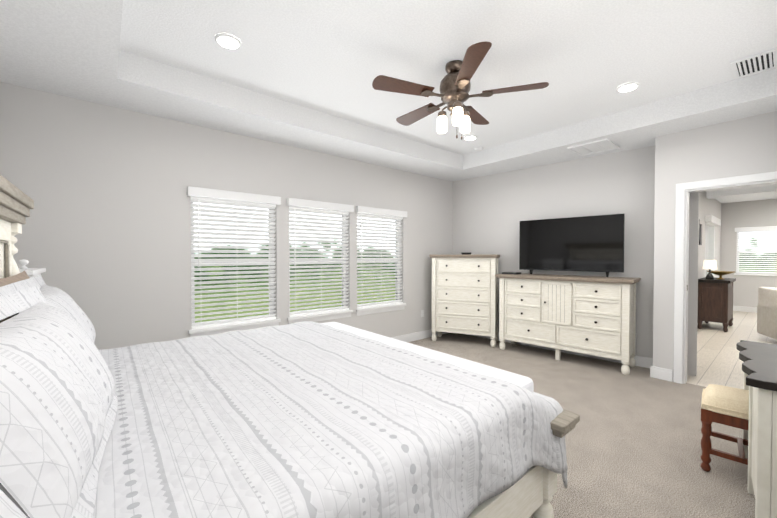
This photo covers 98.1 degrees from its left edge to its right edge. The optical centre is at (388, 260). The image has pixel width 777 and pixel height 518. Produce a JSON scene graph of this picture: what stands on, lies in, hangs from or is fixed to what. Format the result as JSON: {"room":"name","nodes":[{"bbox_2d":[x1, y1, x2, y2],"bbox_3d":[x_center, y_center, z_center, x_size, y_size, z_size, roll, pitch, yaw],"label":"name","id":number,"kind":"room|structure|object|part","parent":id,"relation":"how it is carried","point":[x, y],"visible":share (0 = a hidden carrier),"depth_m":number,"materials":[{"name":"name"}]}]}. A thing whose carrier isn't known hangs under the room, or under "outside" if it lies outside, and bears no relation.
{"room":"bedroom","nodes":[
{"label":"bedroom","id":0,"kind":"room"},
{"bbox_2d":[0,82,452,349],"bbox_3d":[-0.755,-0.243,4.547,5.924,3.100,0.150,-1,1,-40],"label":"wall","id":1,"kind":"structure","parent":0,"point":[104,238],"depth_m":3.19,"materials":[{"name":"white paint"}]},
{"bbox_2d":[191,202,273,325],"bbox_3d":[-1.728,0.008,3.777,0.886,1.380,0.060,-1,1,-40],"label":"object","id":2,"kind":"structure","parent":1,"relation":"in","point":[214,315],"depth_m":3.76,"materials":[{"name":"white"}]},
{"bbox_2d":[191,196,275,328],"bbox_3d":[-1.676,0.007,3.716,0.878,1.376,0.066,-1,1,-40],"label":"window blind","id":3,"kind":"object","parent":2,"relation":"attached to","point":[198,200],"visible":0.83,"depth_m":3.69,"materials":[{"name":"white plastic"}]},
{"bbox_2d":[187,186,280,204],"bbox_3d":[-1.638,-0.695,3.660,0.946,0.090,0.060,-1,1,-40],"label":"window valance","id":4,"kind":"object","parent":1,"relation":"attached to","point":[225,195],"visible":1,"depth_m":3.60,"materials":[{"name":"white"}]},
{"bbox_2d":[188,319,280,336],"bbox_3d":[-1.674,0.742,3.724,0.946,0.094,0.124,-1,1,-40],"label":"window sill","id":5,"kind":"structure","parent":1,"relation":"attached to","point":[214,330],"depth_m":3.65,"materials":[{"name":"white"}]},
{"bbox_2d":[289,211,345,314],"bbox_3d":[-0.938,-0.002,4.443,0.873,1.380,0.060,-1,1,-40],"label":"window","id":6,"kind":"structure","parent":1,"relation":"in","point":[317,268],"depth_m":4.44,"materials":[{"name":"white"}]},
{"bbox_2d":[289,206,348,316],"bbox_3d":[-0.886,-0.003,4.382,0.865,1.376,0.066,-1,1,-40],"label":"window blind","id":7,"kind":"object","parent":6,"relation":"attached to","point":[295,236],"visible":0.9,"depth_m":4.36,"materials":[{"name":"white plastic"}]},
{"bbox_2d":[287,310,352,323],"bbox_3d":[-0.884,0.732,4.390,0.933,0.094,0.124,-1,1,-40],"label":"window sill","id":8,"kind":"structure","parent":1,"relation":"attached to","point":[323,316],"depth_m":4.34,"materials":[{"name":"white"}]},
{"bbox_2d":[287,198,353,211],"bbox_3d":[-0.847,-0.705,4.326,0.933,0.090,0.060,-1,1,-40],"label":"window valance","id":9,"kind":"object","parent":1,"relation":"attached to","point":[293,202],"visible":1,"depth_m":4.27,"materials":[{"name":"white"}]},
{"bbox_2d":[357,217,399,306],"bbox_3d":[-0.173,-0.011,5.087,0.879,1.380,0.060,-1,1,-40],"label":"window","id":10,"kind":"structure","parent":1,"relation":"in","point":[377,266],"depth_m":5.10,"materials":[{"name":"white"}]},
{"bbox_2d":[357,213,402,308],"bbox_3d":[-0.121,-0.012,5.026,0.871,1.376,0.066,-1,1,-40],"label":"window blind","id":11,"kind":"object","parent":10,"relation":"attached to","point":[384,224],"visible":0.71,"depth_m":5.01,"materials":[{"name":"white plastic"}]},
{"bbox_2d":[356,303,405,315],"bbox_3d":[-0.119,0.723,5.035,0.939,0.094,0.124,-1,1,-40],"label":"window sill","id":12,"kind":"structure","parent":1,"relation":"attached to","point":[376,309],"depth_m":4.96,"materials":[{"name":"white wood"}]},
{"bbox_2d":[355,206,406,217],"bbox_3d":[-0.083,-0.715,4.970,0.939,0.090,0.060,-1,1,-40],"label":"window valance","id":13,"kind":"object","parent":1,"relation":"attached to","point":[376,211],"visible":1,"depth_m":4.90,"materials":[{"name":"white"}]},
{"bbox_2d":[391,329,447,341],"bbox_3d":[-0.896,1.247,4.340,5.414,0.125,0.020,-1,1,-40],"label":"baseboard","id":14,"kind":"structure","parent":1,"relation":"attached to","point":[415,336],"depth_m":5.46,"materials":[{"name":"white"}]},
{"bbox_2d":[0,0,776,180],"bbox_3d":[0.644,-1.554,2.866,5.924,0.370,4.196,-1,1,-40],"label":"ceiling","id":15,"kind":"structure","parent":0,"point":[303,74],"depth_m":2.69,"materials":[{"name":"paint"}]},
{"bbox_2d":[215,33,240,49],"bbox_3d":[-1.153,-1.574,2.426,0.170,0.016,0.170,-1,1,-40],"label":"recessed light","id":16,"kind":"object","parent":15,"relation":"in","point":[227,41],"visible":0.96,"depth_m":2.41,"materials":[{"name":"white plastic"}]},
{"bbox_2d":[372,41,548,139],"bbox_3d":[0.514,-1.282,2.790,1.342,0.609,1.299,-1,1,-40],"label":"ceiling fan","id":17,"kind":"object","parent":15,"relation":"hanging from","point":[455,87],"visible":1,"depth_m":2.65,"materials":[{"name":"wood"}]},
{"bbox_2d":[464,135,476,139],"bbox_3d":[1.066,-1.603,4.401,0.170,0.016,0.170,-1,1,-40],"label":"recessed light","id":18,"kind":"object","parent":15,"relation":"in","point":[470,137],"visible":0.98,"depth_m":4.37,"materials":[{"name":"white plastic"}]},
{"bbox_2d":[474,146,482,150],"bbox_3d":[1.296,-1.600,4.843,0.130,0.036,0.130,-1,1,-40],"label":"smoke detector","id":19,"kind":"object","parent":15,"relation":"attached to","point":[479,148],"visible":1,"depth_m":4.80,"materials":[{"name":"white plastic"}]},
{"bbox_2d":[567,138,619,155],"bbox_3d":[2.508,-1.378,4.122,0.460,0.018,0.430,-1,1,-40],"label":"ceiling vent","id":20,"kind":"object","parent":15,"relation":"in","point":[598,146],"visible":1,"depth_m":4.10,"materials":[{"name":"white metal"}]},
{"bbox_2d":[616,82,638,91],"bbox_3d":[2.189,-1.583,3.085,0.170,0.016,0.170,-1,1,-40],"label":"recessed light","id":21,"kind":"object","parent":15,"relation":"in","point":[627,87],"visible":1,"depth_m":3.07,"materials":[{"name":"white plastic"}]},
{"bbox_2d":[730,48,776,79],"bbox_3d":[2.956,-1.580,2.718,0.380,0.014,0.250,-1,1,-40],"label":"ceiling vent","id":22,"kind":"object","parent":15,"relation":"in","point":[755,64],"visible":0.96,"depth_m":2.70,"materials":[{"name":"white metal"}]},
{"bbox_2d":[453,146,698,375],"bbox_3d":[2.284,-0.251,5.101,0.561,3.100,3.545,-1,1,-40],"label":"wall","id":23,"kind":"structure","parent":0,"point":[491,212],"depth_m":4.58,"materials":[{"name":"white paint"}]},
{"bbox_2d":[407,333,754,517],"bbox_3d":[0.589,1.356,2.881,6.044,0.050,4.466,-1,1,-40],"label":"floor carpet","id":24,"kind":"object","parent":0,"point":[633,438],"visible":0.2,"depth_m":2.50,"materials":[{"name":"beige carpet"}]},
{"bbox_2d":[18,259,45,287],"bbox_3d":[-2.389,0.668,2.150,0.279,1.348,0.560,-1,1,-40],"label":"lamp","id":25,"kind":"object","parent":24,"relation":"on","point":[32,272],"visible":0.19,"depth_m":2.18,"materials":[{"name":"white"}]},
{"bbox_2d":[0,175,579,517],"bbox_3d":[-0.623,0.497,1.792,2.356,1.700,2.220,-1,1,-40],"label":"bed","id":26,"kind":"object","parent":24,"relation":"on","point":[308,419],"visible":1,"depth_m":1.13,"materials":[{"name":"white fabric"}]},
{"bbox_2d":[93,321,567,517],"bbox_3d":[-0.558,0.862,1.852,2.187,0.619,2.143,-1,1,-40],"label":"quilt","id":27,"kind":"object","parent":26,"relation":"on","point":[308,419],"depth_m":1.24,"materials":[{"name":"white fabric"}]},
{"bbox_3d":[-0.642,0.825,1.781,1.985,0.485,1.920,-1,1,-40],"label":"mattress","id":28,"kind":"part","parent":26,"relation":"part of","materials":[{"name":"white fabric"}]},
{"bbox_2d":[429,252,499,346],"bbox_3d":[1.217,0.583,5.382,1.040,1.423,0.440,0,1,24],"label":"chest","id":29,"kind":"object","parent":24,"relation":"on","point":[464,292],"visible":1,"depth_m":5.21,"materials":[{"name":"white wood"}]},
{"bbox_2d":[495,273,640,374],"bbox_3d":[2.325,0.757,4.532,1.650,1.100,0.515,1,1,44],"label":"dresser","id":30,"kind":"object","parent":24,"relation":"on","point":[593,315],"visible":1,"depth_m":4.26,"materials":[{"name":"white wood"}]},
{"bbox_2d":[502,214,624,276],"bbox_3d":[2.291,-0.186,4.569,1.480,0.782,0.210,1,1,44],"label":"tv","id":31,"kind":"object","parent":30,"relation":"on","point":[591,243],"visible":1,"depth_m":4.47,"materials":[{"name":"black plastic"}]},
{"bbox_2d":[700,384,748,471],"bbox_3d":[2.247,1.094,2.146,0.375,0.495,0.350,1,1,44],"label":"stool","id":32,"kind":"object","parent":24,"relation":"on","point":[725,405],"visible":0.67,"depth_m":2.12,"materials":[{"name":"brown wood"}]},
{"bbox_2d":[736,340,776,517],"bbox_3d":[2.205,0.951,1.837,0.411,0.790,1.040,1,1,44],"label":"desk","id":33,"kind":"object","parent":24,"relation":"on","point":[759,365],"visible":1,"depth_m":1.59,"materials":[{"name":"white wood"}]},
{"bbox_2d":[697,191,720,324],"bbox_3d":[7.030,-0.086,7.460,3.614,2.700,0.120,-1,1,-40],"label":"wall","id":34,"kind":"structure","parent":0,"point":[707,206],"depth_m":7.11,"materials":[{"name":"white paint"}]},
{"bbox_2d":[699,219,700,240],"bbox_3d":[5.846,-0.580,6.363,0.200,0.400,0.022,-1,1,-40],"label":"picture frame","id":35,"kind":"object","parent":34,"relation":"attached to","point":[700,234],"depth_m":6.41,"materials":[{"name":"black plastic"}]},
{"bbox_2d":[705,215,720,276],"bbox_3d":[7.040,0.165,7.394,1.400,2.200,0.200,-1,1,-40],"label":"window","id":36,"kind":"structure","parent":34,"relation":"in","point":[711,222],"depth_m":7.63,"materials":[{"name":"white"}]},
{"bbox_2d":[653,111,776,370],"bbox_3d":[3.485,-0.225,3.295,0.120,3.100,1.400,-1,1,-40],"label":"wall","id":37,"kind":"structure","parent":0,"point":[742,146],"depth_m":3.59,"materials":[{"name":"white paint"}]},
{"bbox_2d":[466,333,663,377],"bbox_3d":[2.216,1.237,5.038,0.334,0.125,2.910,-1,1,-40],"label":"baseboard","id":38,"kind":"structure","parent":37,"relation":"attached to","point":[658,372],"depth_m":4.32,"materials":[{"name":"white"}]},
{"bbox_2d":[673,171,776,383],"bbox_3d":[3.498,0.253,3.286,0.160,2.145,1.070,-1,1,-40],"label":"door frame","id":39,"kind":"structure","parent":37,"relation":"attached to","point":[683,191],"depth_m":3.60,"materials":[{"name":"white wood"}]},
{"bbox_2d":[686,311,776,388],"bbox_3d":[6.775,1.323,5.160,7.406,0.050,9.500,-1,1,-40],"label":"floor","id":40,"kind":"structure","parent":0,"point":[719,362],"depth_m":4.93,"materials":[{"name":"beige tile"}]},
{"bbox_2d":[697,260,735,331],"bbox_3d":[6.262,0.635,6.415,0.940,1.290,0.485,-1,1,-40],"label":"cabinet","id":41,"kind":"object","parent":40,"relation":"on","point":[715,299],"visible":1,"depth_m":6.19,"materials":[{"name":"brown wood"}]},
{"bbox_2d":[703,260,716,278],"bbox_3d":[6.010,0.171,6.304,0.200,0.359,0.200,-1,1,-40],"label":"lamp","id":42,"kind":"object","parent":41,"relation":"on","point":[707,264],"depth_m":6.26,"materials":[{"name":"white plastic"}]},
{"bbox_2d":[707,271,734,278],"bbox_3d":[6.216,0.276,6.309,0.390,0.149,0.390,-1,1,-40],"label":"bowl","id":43,"kind":"object","parent":41,"relation":"on","point":[709,276],"depth_m":6.27,"materials":[{"name":"gold metal"}]},
{"bbox_2d":[757,287,776,339],"bbox_3d":[6.361,0.466,4.923,0.950,1.514,1.168,0,1,25],"label":"recliner","id":44,"kind":"object","parent":40,"relation":"on","point":[767,313],"visible":1,"depth_m":5.38,"materials":[{"name":"beige fabric"}]},
{"bbox_2d":[706,184,776,202],"bbox_3d":[6.798,-1.352,5.141,7.346,0.340,9.500,-1,1,-40],"label":"ceiling","id":45,"kind":"structure","parent":0,"point":[754,193],"depth_m":6.85,"materials":[{"name":"paint"}]},
{"bbox_2d":[721,199,776,306],"bbox_3d":[10.492,-0.068,6.258,0.120,2.700,6.420,-1,1,-40],"label":"wall","id":46,"kind":"structure","parent":0,"point":[732,216],"depth_m":8.28,"materials":[{"name":"white paint"}]},
{"bbox_2d":[733,306,756,312],"bbox_3d":[10.478,1.221,6.187,0.016,0.125,6.300,-1,1,-40],"label":"baseboard","id":47,"kind":"structure","parent":46,"relation":"attached to","point":[745,309],"depth_m":8.24,"materials":[{"name":"white wood"}]},
{"bbox_2d":[734,226,776,275],"bbox_3d":[9.221,-0.219,7.702,0.140,1.160,1.830,-1,1,-40],"label":"living room window","id":48,"kind":"structure","parent":46,"relation":"in","point":[755,248],"depth_m":8.12,"materials":[{"name":"white"}]},
{"label":"outside","id":49,"kind":"structure","parent":0,"visible":0},
{"bbox_2d":[739,231,776,271],"bbox_3d":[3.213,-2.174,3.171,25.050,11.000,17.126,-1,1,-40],"label":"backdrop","id":50,"kind":"structure","parent":49,"point":[758,253],"depth_m":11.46,"materials":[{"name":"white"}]}
]}

